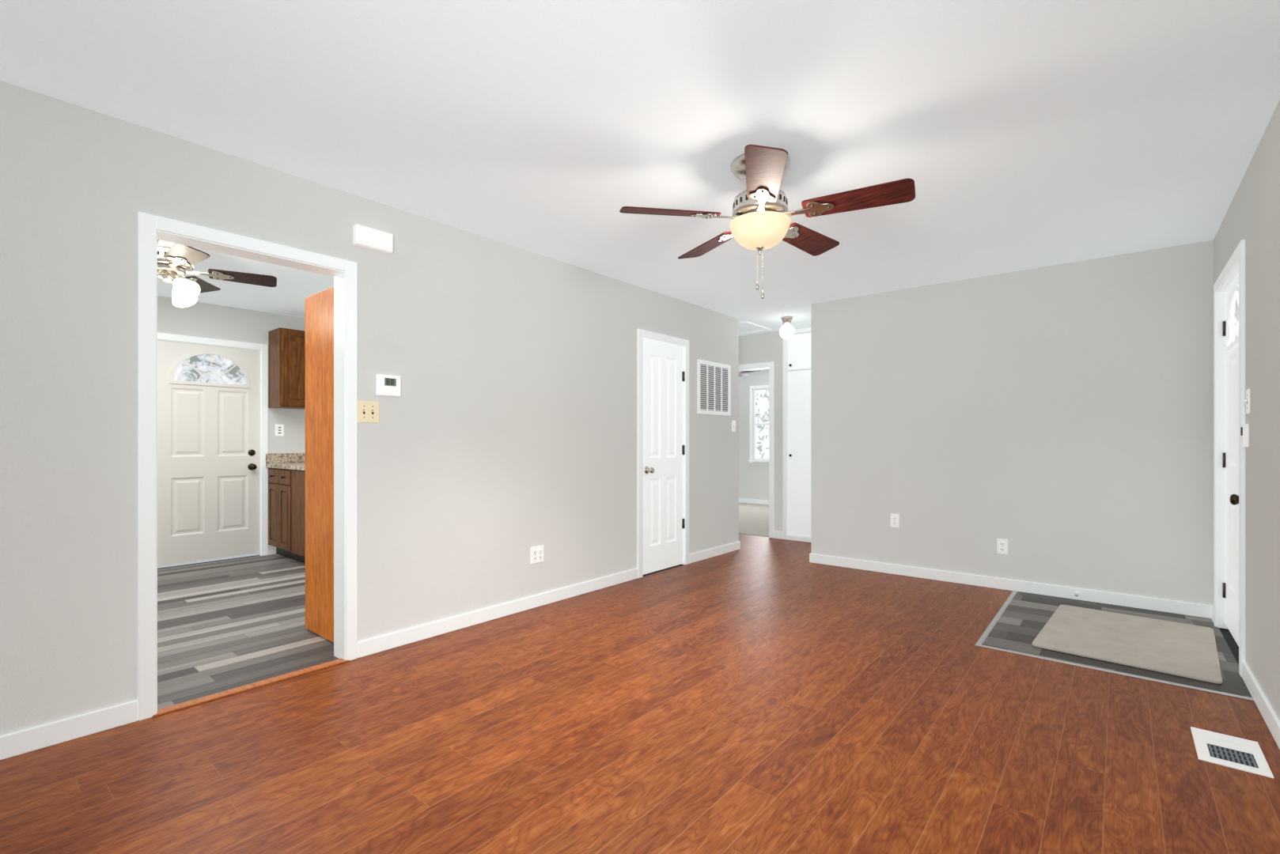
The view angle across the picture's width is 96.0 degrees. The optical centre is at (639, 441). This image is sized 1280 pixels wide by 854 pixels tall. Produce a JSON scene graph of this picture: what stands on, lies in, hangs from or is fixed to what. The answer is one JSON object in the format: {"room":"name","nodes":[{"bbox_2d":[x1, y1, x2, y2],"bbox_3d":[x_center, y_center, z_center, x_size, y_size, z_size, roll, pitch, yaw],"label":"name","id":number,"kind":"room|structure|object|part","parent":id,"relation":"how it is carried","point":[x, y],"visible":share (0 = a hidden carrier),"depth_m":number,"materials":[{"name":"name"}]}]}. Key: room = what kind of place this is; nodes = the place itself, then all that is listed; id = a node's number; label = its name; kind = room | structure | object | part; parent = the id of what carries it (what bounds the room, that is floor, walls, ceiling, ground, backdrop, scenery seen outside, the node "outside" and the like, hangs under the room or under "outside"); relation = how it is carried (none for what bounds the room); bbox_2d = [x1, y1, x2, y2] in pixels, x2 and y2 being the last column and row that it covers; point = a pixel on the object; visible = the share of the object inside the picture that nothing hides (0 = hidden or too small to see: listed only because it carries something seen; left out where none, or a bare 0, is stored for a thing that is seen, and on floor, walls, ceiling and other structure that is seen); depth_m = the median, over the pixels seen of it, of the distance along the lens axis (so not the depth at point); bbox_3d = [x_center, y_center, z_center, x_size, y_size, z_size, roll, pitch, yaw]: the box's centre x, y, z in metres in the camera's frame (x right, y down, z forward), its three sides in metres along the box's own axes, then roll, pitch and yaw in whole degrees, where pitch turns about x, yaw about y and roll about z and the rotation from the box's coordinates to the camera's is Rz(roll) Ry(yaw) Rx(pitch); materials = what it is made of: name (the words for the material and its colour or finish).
{"room":"empty living room","nodes":[
{"label":"empty living room","id":0,"kind":"room"},
{"bbox_2d":[157,295,305,554],"bbox_3d":[-2.366,-0.087,7.558,0.120,2.460,10.440,0,0,40],"label":"wall","id":1,"kind":"structure","parent":0,"point":[200,320],"depth_m":5.65,"materials":[{"name":"grey paint"}]},
{"bbox_2d":[157,332,268,556],"bbox_3d":[-4.095,0.109,5.477,0.128,2.068,0.846,0,0,40],"label":"door frame","id":2,"kind":"structure","parent":1,"relation":"in","point":[259,554],"depth_m":5.75,"materials":[{"name":"white wood"}]},
{"bbox_2d":[157,340,259,566],"bbox_3d":[-4.044,0.105,5.435,0.114,2.015,0.802,0,0,40],"label":"back door","id":3,"kind":"structure","parent":2,"relation":"attached to","point":[208,452],"depth_m":5.42,"materials":[{"name":"white paint"}]},
{"bbox_2d":[275,424,284,436],"bbox_3d":[-3.678,-0.112,5.879,0.006,0.120,0.080,0,0,40],"label":"electrical outlet","id":4,"kind":"object","parent":1,"relation":"attached to","point":[279,430],"visible":1,"depth_m":5.88,"materials":[{"name":"white plastic"}]},
{"bbox_2d":[265,454,305,463],"bbox_3d":[-3.561,0.173,6.009,0.021,0.100,0.609,0,0,40],"label":"backsplash","id":5,"kind":"structure","parent":1,"relation":"attached to","point":[270,458],"depth_m":5.90,"materials":[{"name":"beige stone"}]},
{"bbox_2d":[268,327,305,409],"bbox_3d":[-3.504,-0.722,5.836,0.327,0.770,0.355,0,0,40],"label":"upper cabinet","id":6,"kind":"object","parent":1,"relation":"attached to","point":[286,347],"depth_m":5.69,"materials":[{"name":"brown wood"}]},
{"bbox_2d":[157,553,338,709],"bbox_3d":[-3.131,1.143,3.805,3.500,0.001,3.450,0,0,40],"label":"floor","id":7,"kind":"structure","parent":0,"point":[225,626],"depth_m":3.53,"materials":[{"name":"grey laminate"}]},
{"bbox_2d":[265,466,278,554],"bbox_3d":[-3.416,0.703,5.895,0.387,0.880,0.596,0,0,40],"label":"base cabinet","id":8,"kind":"object","parent":7,"relation":"on","point":[273,475],"depth_m":5.67,"materials":[{"name":"brown wood"}]},
{"bbox_2d":[278,469,287,557],"bbox_3d":[-3.214,0.703,5.727,0.352,0.880,0.596,0,0,40],"label":"base cabinet","id":9,"kind":"object","parent":7,"relation":"on","point":[286,471],"depth_m":5.51,"materials":[{"name":"brown wood"}]},
{"bbox_2d":[287,469,305,563],"bbox_3d":[-2.844,0.703,5.420,0.724,0.880,0.596,0,0,40],"label":"base cabinet","id":10,"kind":"object","parent":7,"relation":"on","point":[296,478],"depth_m":5.31,"materials":[{"name":"brown wood"}]},
{"bbox_2d":[265,463,305,469],"bbox_3d":[-3.061,0.243,5.593,1.320,0.040,0.609,0,0,40],"label":"countertop","id":11,"kind":"structure","parent":10,"relation":"on","point":[271,466],"depth_m":5.50,"materials":[{"name":"beige stone"}]},
{"bbox_2d":[0,80,738,736],"bbox_3d":[-0.968,-0.087,3.763,0.120,2.460,6.150,0,0,40],"label":"wall","id":12,"kind":"structure","parent":0,"point":[497,443],"depth_m":3.09,"materials":[{"name":"grey paint"}]},
{"bbox_2d":[0,700,138,760],"bbox_3d":[-2.459,1.101,1.867,0.013,0.085,1.269,0,0,40],"label":"baseboard","id":13,"kind":"structure","parent":12,"relation":"attached to","point":[38,738],"depth_m":2.19,"materials":[{"name":"white wood"}]},
{"bbox_2d":[137,212,357,720],"bbox_3d":[-1.770,0.102,2.692,0.016,2.082,0.880,0,0,40],"label":"door frame","id":14,"kind":"structure","parent":12,"relation":"attached to","point":[149,225],"depth_m":2.39,"materials":[{"name":"white wood"}]},
{"bbox_2d":[156,230,345,713],"bbox_3d":[-1.822,0.124,2.736,0.128,2.038,0.792,0,0,40],"label":"kitchen doorway","id":15,"kind":"structure","parent":12,"relation":"in","point":[339,463],"depth_m":3.00,"materials":[{"name":"white wood"}]},
{"bbox_2d":[305,286,333,643],"bbox_3d":[-1.800,0.131,3.312,0.578,2.000,0.046,0,0,40],"label":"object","id":16,"kind":"structure","parent":15,"relation":"attached to","point":[320,463],"depth_m":3.35,"materials":[{"name":"orange wood"}]},
{"bbox_2d":[357,401,378,423],"bbox_3d":[-1.450,-0.157,3.077,0.016,0.115,0.116,0,0,40],"label":"light switch","id":17,"kind":"object","parent":12,"relation":"attached to","point":[368,411],"depth_m":3.08,"materials":[{"name":"beige plastic"}]},
{"bbox_2d":[352,223,393,253],"bbox_3d":[-1.426,-1.082,3.083,0.044,0.104,0.200,0,0,40],"label":"door chime","id":18,"kind":"object","parent":12,"relation":"attached to","point":[371,238],"visible":1,"depth_m":3.06,"materials":[{"name":"white plastic"}]},
{"bbox_2d":[375,374,401,397],"bbox_3d":[-1.377,-0.305,3.156,0.026,0.114,0.132,0,0,40],"label":"thermostat","id":19,"kind":"object","parent":12,"relation":"attached to","point":[388,385],"visible":0.98,"depth_m":3.14,"materials":[{"name":"white plastic"}]},
{"bbox_2d":[357,568,638,658],"bbox_3d":[-0.755,1.101,3.916,0.013,0.085,2.301,0,0,40],"label":"baseboard","id":20,"kind":"structure","parent":12,"relation":"attached to","point":[379,644],"depth_m":3.62,"materials":[{"name":"white wood"}]},
{"bbox_2d":[530,545,544,564],"bbox_3d":[-0.708,0.783,3.975,0.009,0.115,0.116,0,0,40],"label":"outlet","id":21,"kind":"object","parent":12,"relation":"attached to","point":[537,554],"visible":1,"depth_m":3.97,"materials":[{"name":"white plastic"}]},
{"bbox_2d":[637,329,689,578],"bbox_3d":[0.189,0.102,5.109,0.187,2.082,0.740,0,0,40],"label":"closet door","id":22,"kind":"structure","parent":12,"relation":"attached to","point":[683,346],"depth_m":5.08,"materials":[{"name":"white wood"}]},
{"bbox_2d":[696,359,730,416],"bbox_3d":[0.741,-0.522,5.716,0.012,0.520,0.600,0,0,40],"label":"air vent","id":23,"kind":"object","parent":12,"relation":"in","point":[713,388],"visible":0.96,"depth_m":5.70,"materials":[{"name":"white metal"}]},
{"bbox_2d":[689,541,740,564],"bbox_3d":[0.755,1.101,5.733,0.013,0.085,0.943,0,0,40],"label":"baseboard","id":24,"kind":"structure","parent":12,"relation":"attached to","point":[710,553],"depth_m":5.69,"materials":[{"name":"white wood"}]},
{"bbox_2d":[731,420,735,431],"bbox_3d":[0.982,-0.157,6.003,0.016,0.115,0.070,0,0,40],"label":"light switch","id":25,"kind":"object","parent":12,"relation":"attached to","point":[733,426],"depth_m":6.00,"materials":[{"name":"white plastic"}]},
{"bbox_2d":[0,533,1279,853],"bbox_3d":[0.233,1.143,3.363,4.880,0.001,7.070,0,0,40],"label":"floor","id":26,"kind":"structure","parent":0,"point":[758,695],"depth_m":2.15,"materials":[{"name":"laminate"}]},
{"bbox_2d":[1190,727,1274,778],"bbox_3d":[2.171,1.140,2.123,0.185,0.007,0.300,0,0,40],"label":"floor vent","id":27,"kind":"object","parent":26,"relation":"in","point":[1242,755],"visible":1,"depth_m":2.10,"materials":[{"name":"white plastic"}]},
{"bbox_2d":[0,0,1279,336],"bbox_3d":[0.395,-1.297,5.263,7.300,0.001,10.440,0,0,40],"label":"ceiling","id":28,"kind":"structure","parent":0,"point":[1006,136],"depth_m":2.28,"materials":[{"name":"white paint"}]},
{"bbox_2d":[157,239,276,307],"bbox_3d":[-2.828,-1.068,3.458,1.051,0.457,1.096,0,0,40],"label":"ceiling fan","id":29,"kind":"object","parent":28,"relation":"hanging from","point":[176,262],"visible":0.6,"depth_m":3.47,"materials":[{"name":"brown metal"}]},
{"bbox_2d":[738,370,760,376],"bbox_3d":[1.338,-1.173,8.967,1.082,0.248,1.076,0,0,40],"label":"fan","id":30,"kind":"object","parent":28,"relation":"hanging from","point":[741,374],"visible":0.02,"depth_m":8.83,"materials":[{"name":"white"}]},
{"bbox_2d":[738,321,771,334],"bbox_3d":[1.092,-1.291,6.634,0.620,0.016,0.600,0,0,40],"label":"attic hatch","id":31,"kind":"object","parent":28,"relation":"attached to","point":[746,327],"visible":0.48,"depth_m":6.60,"materials":[{"name":"white wood"}]},
{"bbox_2d":[619,144,915,258],"bbox_3d":[0.593,-1.159,2.707,1.270,0.275,1.251,0,0,40],"label":"ceiling fan","id":32,"kind":"object","parent":28,"relation":"hanging from","point":[760,171],"visible":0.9,"depth_m":2.54,"materials":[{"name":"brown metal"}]},
{"bbox_2d":[729,211,791,249],"bbox_3d":[0.561,-0.964,2.693,0.280,0.119,0.280,0,0,40],"label":"shade","id":33,"kind":"object","parent":32,"relation":"attached to","point":[765,229],"visible":0.94,"depth_m":2.61,"materials":[{"name":"beige glass"}]},
{"bbox_2d":[755,246,764,299],"bbox_3d":[0.561,-0.786,2.693,0.042,0.244,0.042,0,0,40],"label":"pull chain","id":34,"kind":"object","parent":33,"relation":"hanging from","point":[759,249],"visible":1,"depth_m":2.69,"materials":[{"name":"silver metal"}]},
{"bbox_2d":[779,316,794,339],"bbox_3d":[1.539,-1.183,6.029,0.156,0.228,0.156,0,0,40],"label":"globe light","id":35,"kind":"object","parent":28,"relation":"hanging from","point":[786,331],"visible":1,"depth_m":5.98,"materials":[{"name":"white glass"}]},
{"bbox_3d":[1.539,-1.147,6.029,0.156,0.156,0.156,0,0,40],"label":"glass","id":36,"kind":"part","parent":35,"relation":"part of","materials":[{"name":"white glass"}]},
{"bbox_2d":[152,555,1253,717],"bbox_3d":[0.395,1.145,5.263,7.300,0.022,10.440,0,0,40],"label":"floor","id":37,"kind":"structure","parent":0,"point":[1018,622],"depth_m":3.22,"materials":[{"name":"grey laminate"}]},
{"bbox_2d":[1031,605,1222,684],"bbox_3d":[2.811,1.131,3.333,0.750,0.014,1.070,0,0,43],"label":"door mat","id":38,"kind":"object","parent":37,"relation":"on","point":[1179,649],"visible":1,"depth_m":3.23,"materials":[{"name":"beige fabric"}]},
{"bbox_2d":[738,503,768,537],"bbox_3d":[2.655,1.150,7.981,7.060,0.026,3.130,0,0,40],"label":"floor","id":39,"kind":"structure","parent":0,"point":[753,519],"depth_m":8.40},
{"bbox_2d":[738,369,768,500],"bbox_3d":[3.693,-0.087,9.231,7.060,2.460,0.120,0,0,40],"label":"wall","id":40,"kind":"structure","parent":0,"point":[753,480],"depth_m":10.56,"materials":[{"name":"grey paint"}]},
{"bbox_2d":[738,498,768,504],"bbox_3d":[3.651,1.101,9.180,7.060,0.085,0.013,0,0,40],"label":"baseboard","id":41,"kind":"structure","parent":40,"relation":"attached to","point":[754,501],"depth_m":10.49,"materials":[{"name":"white wood"}]},
{"bbox_2d":[748,385,768,462],"bbox_3d":[2.408,-0.307,10.235,1.020,1.400,0.120,0,0,40],"label":"bedroom window","id":42,"kind":"structure","parent":40,"relation":"in","point":[761,423],"depth_m":10.48,"materials":[{"name":"white glass"}]},
{"bbox_2d":[738,326,810,537],"bbox_3d":[1.673,-0.087,6.801,7.060,2.460,0.120,0,0,40],"label":"wall","id":43,"kind":"structure","parent":0,"point":[761,347],"depth_m":6.78,"materials":[{"name":"grey paint"}]},
{"bbox_2d":[738,367,768,371],"bbox_3d":[1.281,0.124,7.127,0.796,2.038,0.128,0,0,40],"label":"bedroom doorway","id":44,"kind":"structure","parent":43,"relation":"in","point":[757,369],"depth_m":7.03,"materials":[{"name":"white wood"}]},
{"bbox_2d":[738,361,773,538],"bbox_3d":[1.238,0.102,7.075,0.884,2.082,0.016,0,0,40],"label":"door frame","id":45,"kind":"structure","parent":43,"relation":"attached to","point":[764,365],"depth_m":6.81,"materials":[{"name":"white wood"}]},
{"bbox_2d":[783,327,810,542],"bbox_3d":[1.964,-0.072,6.471,0.770,2.430,0.016,0,0,40],"label":"trim","id":46,"kind":"structure","parent":43,"relation":"attached to","point":[785,536],"depth_m":6.68,"materials":[{"name":"white wood"}]},
{"bbox_2d":[787,332,810,537],"bbox_3d":[1.974,-0.072,6.481,0.670,2.330,0.080,0,0,40],"label":"closet doors","id":47,"kind":"structure","parent":43,"relation":"in","point":[799,444],"depth_m":6.59,"materials":[{"name":"white paint"}]},
{"bbox_2d":[810,239,1213,605],"bbox_3d":[2.738,-0.087,4.577,2.820,2.460,0.120,0,0,40],"label":"wall","id":48,"kind":"structure","parent":0,"point":[1053,425],"depth_m":4.33,"materials":[{"name":"grey paint"}]},
{"bbox_2d":[890,514,898,527],"bbox_3d":[2.189,0.683,4.949,0.070,0.115,0.009,0,0,40],"label":"outlet","id":49,"kind":"object","parent":48,"relation":"attached to","point":[894,520],"visible":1,"depth_m":4.95,"materials":[{"name":"white plastic"}]},
{"bbox_2d":[996,538,1007,554],"bbox_3d":[2.796,0.813,4.444,0.070,0.115,0.009,0,0,40],"label":"outlet","id":50,"kind":"object","parent":48,"relation":"attached to","point":[1001,547],"visible":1,"depth_m":4.44,"materials":[{"name":"white plastic"}]},
{"bbox_2d":[809,553,1213,622],"bbox_3d":[2.636,1.101,4.558,2.713,0.085,0.040,0,0,40],"label":"baseboard","id":51,"kind":"structure","parent":48,"relation":"attached to","point":[1203,611],"depth_m":4.34,"materials":[{"name":"white wood"}]},
{"bbox_2d":[1213,99,1279,721],"bbox_3d":[3.156,-0.087,2.968,0.120,2.460,10.440,0,0,40],"label":"wall","id":52,"kind":"structure","parent":0,"point":[1251,217],"depth_m":2.45,"materials":[{"name":"grey paint"}]},
{"bbox_2d":[1217,260,1238,629],"bbox_3d":[3.297,0.106,3.137,0.128,2.073,0.956,0,0,40],"label":"door frame","id":53,"kind":"structure","parent":52,"relation":"in","point":[1229,280],"depth_m":3.52,"materials":[{"name":"white wood"}]},
{"bbox_2d":[1222,274,1238,646],"bbox_3d":[3.267,0.103,3.167,0.114,2.020,0.919,0,0,40],"label":"front door","id":54,"kind":"structure","parent":53,"relation":"attached to","point":[1230,460],"depth_m":3.30,"materials":[{"name":"white paint"}]},
{"bbox_2d":[1213,239,1245,677],"bbox_3d":[3.244,0.085,3.181,0.016,2.117,1.044,0,0,40],"label":"door frame","id":55,"kind":"structure","parent":52,"relation":"attached to","point":[1238,254],"depth_m":2.80,"materials":[{"name":"white wood"}]},
{"bbox_2d":[1240,424,1249,447],"bbox_3d":[2.865,-0.027,2.729,0.021,0.110,0.060,0,0,40],"label":"light switch","id":56,"kind":"object","parent":52,"relation":"attached to","point":[1244,431],"visible":0.98,"depth_m":2.71,"materials":[{"name":"white plastic"}]},
{"bbox_2d":[1244,389,1249,413],"bbox_3d":[2.848,-0.187,2.704,0.016,0.115,0.070,0,0,40],"label":"light switch","id":57,"kind":"object","parent":52,"relation":"in","point":[1247,400],"depth_m":2.69,"materials":[{"name":"white plastic"}]},
{"bbox_2d":[1242,660,1279,749],"bbox_3d":[1.378,1.101,0.934,0.013,0.085,4.798,0,0,40],"label":"baseboard","id":58,"kind":"structure","parent":52,"relation":"attached to","point":[1269,716],"depth_m":2.38,"materials":[{"name":"white wood"}]}
]}

